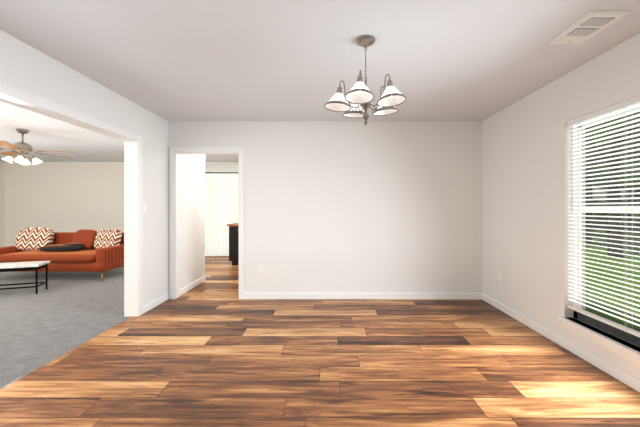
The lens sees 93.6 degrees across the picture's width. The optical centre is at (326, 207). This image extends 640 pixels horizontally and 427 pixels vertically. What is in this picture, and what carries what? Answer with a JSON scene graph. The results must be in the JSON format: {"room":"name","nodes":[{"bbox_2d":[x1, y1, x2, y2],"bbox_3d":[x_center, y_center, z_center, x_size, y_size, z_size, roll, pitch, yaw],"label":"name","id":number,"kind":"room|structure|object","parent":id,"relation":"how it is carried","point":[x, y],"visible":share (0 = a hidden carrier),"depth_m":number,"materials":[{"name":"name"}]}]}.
{"room":"empty dining room","nodes":[
{"label":"empty dining room","id":0,"kind":"room"},
{"bbox_2d":[0,161,3,246],"bbox_3d":[-8.420,0.030,3.070,0.140,2.440,9.400,0,0,0],"label":"wall","id":1,"kind":"structure","parent":0,"point":[1,204],"depth_m":7.71,"materials":[{"name":"white paint"}]},
{"bbox_2d":[0,266,129,388],"bbox_3d":[-5.370,1.250,3.140,6.240,0.001,9.540,0,0,0],"label":"floor","id":2,"kind":"structure","parent":0,"point":[64,313],"depth_m":3.53,"materials":[{"name":"grey carpet"}]},
{"bbox_2d":[0,261,50,293],"bbox_3d":[-4.815,1.032,4.286,1.250,0.435,0.340,0,0,-20],"label":"coffee table","id":3,"kind":"object","parent":2,"relation":"on","point":[21,266],"visible":1,"depth_m":4.35,"materials":[{"name":"white stone"}]},
{"bbox_2d":[0,227,123,281],"bbox_3d":[-4.750,0.806,5.458,2.000,0.892,0.896,0,0,0],"label":"sofa","id":4,"kind":"object","parent":2,"relation":"on","point":[89,250],"visible":0.81,"depth_m":5.34,"materials":[{"name":"fabric"}]},
{"bbox_2d":[37,242,89,252],"bbox_3d":[-4.760,0.713,5.440,0.757,0.155,0.415,0,0,0],"label":"throw","id":5,"kind":"object","parent":4,"relation":"on","point":[74,247],"depth_m":5.32,"materials":[{"name":"black fabric"}]},
{"bbox_2d":[0,30,204,305],"bbox_3d":[-2.210,0.030,1.770,0.220,2.440,6.800,0,0,0],"label":"wall","id":6,"kind":"structure","parent":0,"point":[28,68],"depth_m":3.67,"materials":[{"name":"white paint"}]},
{"bbox_2d":[0,82,142,316],"bbox_3d":[-2.250,0.206,1.520,0.170,2.088,4.016,0,0,0],"label":"trim","id":7,"kind":"structure","parent":6,"relation":"attached to","point":[133,221],"depth_m":3.46,"materials":[{"name":"white wood"}]},
{"bbox_2d":[143,204,146,211],"bbox_3d":[-2.187,0.000,3.595,0.017,0.116,0.072,0,0,0],"label":"light switch","id":8,"kind":"object","parent":6,"relation":"attached to","point":[144,207],"visible":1,"depth_m":3.59,"materials":[{"name":"white plastic"}]},
{"bbox_2d":[137,293,168,315],"bbox_3d":[-2.173,1.208,3.789,0.013,0.085,0.663,0,0,0],"label":"baseboard","id":9,"kind":"structure","parent":6,"relation":"attached to","point":[162,299],"depth_m":3.80,"materials":[{"name":"white wood"}]},
{"bbox_2d":[180,276,205,295],"bbox_3d":[-2.093,1.208,4.712,0.013,0.085,0.943,0,0,0],"label":"baseboard","id":10,"kind":"structure","parent":6,"relation":"attached to","point":[199,281],"depth_m":4.66,"materials":[{"name":"white wood"}]},
{"bbox_2d":[4,162,238,246],"bbox_3d":[-4.775,0.030,7.840,7.430,2.440,0.140,0,0,0],"label":"wall","id":11,"kind":"structure","parent":0,"point":[65,196],"depth_m":7.77,"materials":[{"name":"white paint"}]},
{"bbox_2d":[205,172,238,255],"bbox_3d":[-2.700,0.152,7.702,1.990,2.155,0.137,0,0,0],"label":"curtain","id":12,"kind":"object","parent":11,"relation":"hanging from","point":[221,201],"visible":0.4,"depth_m":7.67,"materials":[{"name":"white fabric"}]},
{"bbox_2d":[0,256,639,426],"bbox_3d":[-0.968,1.250,3.140,6.465,0.001,9.540,0,0,0],"label":"floor","id":13,"kind":"structure","parent":0,"point":[213,350],"depth_m":2.28,"materials":[{"name":"brown wood"}]},
{"bbox_2d":[227,223,238,264],"bbox_3d":[-1.705,0.800,6.765,0.890,0.900,0.649,0,0,0],"label":"base cabinet","id":14,"kind":"object","parent":13,"relation":"on","point":[234,243],"visible":0.19,"depth_m":6.47,"materials":[{"name":"black wood"}]},
{"bbox_2d":[0,0,639,161],"bbox_3d":[-3.112,-1.240,3.070,10.755,0.100,9.680,0,0,0],"label":"ceiling","id":15,"kind":"structure","parent":0,"point":[293,60],"depth_m":2.31,"materials":[{"name":"white paint"}]},
{"bbox_2d":[0,129,71,164],"bbox_3d":[-4.597,-0.929,4.596,1.369,0.523,1.376,0,0,0],"label":"ceiling fan","id":16,"kind":"object","parent":15,"relation":"hanging from","point":[22,149],"visible":1,"depth_m":4.53,"materials":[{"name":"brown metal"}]},
{"bbox_2d":[324,35,405,124],"bbox_3d":[0.256,-0.889,2.131,0.554,0.602,0.570,0,0,0],"label":"chandelier","id":17,"kind":"object","parent":15,"relation":"hanging from","point":[362,94],"visible":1,"depth_m":2.08,"materials":[{"name":"white glass"}]},
{"bbox_2d":[547,10,630,43],"bbox_3d":[1.710,-1.174,1.990,0.240,0.032,0.360,0,0,0],"label":"ceiling vent","id":18,"kind":"object","parent":15,"relation":"in","point":[588,25],"visible":1,"depth_m":1.95,"materials":[{"name":"white metal"}]},
{"bbox_2d":[168,121,481,298],"bbox_3d":[-0.098,0.030,4.180,4.445,2.440,0.120,0,0,0],"label":"wall","id":19,"kind":"structure","parent":0,"point":[362,207],"depth_m":4.12,"materials":[{"name":"white paint"}]},
{"bbox_2d":[170,147,243,298],"bbox_3d":[-1.645,0.210,4.180,1.010,2.080,0.156,0,0,0],"label":"door frame","id":20,"kind":"structure","parent":19,"relation":"attached to","point":[175,152],"depth_m":4.10,"materials":[{"name":"white wood"}]},
{"bbox_2d":[257,266,262,273],"bbox_3d":[-0.920,0.850,4.116,0.072,0.116,0.009,0,0,0],"label":"electrical outlet","id":21,"kind":"object","parent":19,"relation":"attached to","point":[259,269],"visible":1,"depth_m":4.11,"materials":[{"name":"white plastic"}]},
{"bbox_2d":[244,293,480,298],"bbox_3d":[0.475,1.208,4.113,3.230,0.085,0.013,0,0,0],"label":"baseboard","id":22,"kind":"structure","parent":19,"relation":"attached to","point":[246,295],"depth_m":4.11,"materials":[{"name":"white wood"}]},
{"bbox_2d":[482,33,639,379],"bbox_3d":[2.195,0.030,1.305,0.140,2.440,5.870,0,0,0],"label":"wall","id":23,"kind":"structure","parent":0,"point":[527,221],"depth_m":2.98,"materials":[{"name":"white paint"}]},
{"bbox_2d":[481,293,639,392],"bbox_3d":[2.119,1.208,1.245,0.013,0.085,5.750,0,0,0],"label":"baseboard","id":24,"kind":"structure","parent":23,"relation":"attached to","point":[626,378],"depth_m":2.57,"materials":[{"name":"white wood"}]},
{"bbox_2d":[557,316,639,365],"bbox_3d":[2.145,1.024,1.910,0.120,0.088,1.630,0,0,0],"label":"sill","id":25,"kind":"structure","parent":23,"relation":"attached to","point":[622,349],"depth_m":2.30,"materials":[{"name":"white wood"}]},
{"bbox_2d":[573,107,639,346],"bbox_3d":[2.233,0.105,1.910,0.057,1.750,1.560,0,0,0],"label":"window","id":26,"kind":"structure","parent":23,"relation":"in","point":[621,334],"depth_m":2.54,"materials":[{"name":"white plastic"}]},
{"bbox_2d":[567,96,639,336],"bbox_3d":[2.162,0.060,1.910,0.068,1.660,1.548,0,0,0],"label":"window blinds","id":27,"kind":"object","parent":26,"relation":"attached to","point":[626,105],"visible":1,"depth_m":2.34,"materials":[{"name":"white plastic"}]},
{"label":"outside","id":28,"kind":"structure","parent":0,"visible":0},
{"bbox_2d":[586,228,639,329],"bbox_3d":[10.000,1.550,14.970,140.000,0.001,150.000,0,0,0],"label":"lawn","id":29,"kind":"structure","parent":28,"point":[615,277],"depth_m":6.70,"materials":[{"name":"green plant"}]},
{"bbox_2d":[586,132,612,242],"bbox_3d":[11.200,-3.297,13.088,5.382,9.723,7.268,0,0,0],"label":"tree","id":30,"kind":"object","parent":29,"relation":"on","point":[589,201],"depth_m":13.13,"materials":[{"name":"green plant"}]},
{"bbox_2d":[586,112,639,258],"bbox_3d":[8.706,-2.071,8.880,6.003,7.274,5.131,0,0,0],"label":"tree","id":31,"kind":"object","parent":29,"relation":"on","point":[615,201],"depth_m":9.23,"materials":[{"name":"green plant"}]},
{"bbox_2d":[590,133,639,188],"bbox_3d":[13.209,-2.635,12.898,4.858,8.391,6.085,0,0,0],"label":"tree","id":32,"kind":"object","parent":29,"relation":"on","point":[621,173],"depth_m":12.61,"materials":[{"name":"green plant"}]},
{"bbox_2d":[592,224,639,230],"bbox_3d":[23.500,1.535,14.970,6.000,0.001,150.000,0,0,0],"label":"road","id":33,"kind":"structure","parent":29,"relation":"on","point":[605,227],"depth_m":23.65,"materials":[{"name":"grey asphalt"}]},
{"bbox_2d":[592,198,639,225],"bbox_3d":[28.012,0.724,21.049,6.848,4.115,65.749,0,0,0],"label":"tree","id":34,"kind":"object","parent":29,"relation":"on","point":[621,223],"depth_m":28.63,"materials":[{"name":"green plant"}]},
{"bbox_2d":[623,190,632,232],"bbox_3d":[18.898,-3.701,18.543,6.996,10.544,6.261,0,0,0],"label":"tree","id":35,"kind":"object","parent":29,"relation":"on","point":[626,215],"depth_m":18.92,"materials":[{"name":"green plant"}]}
]}

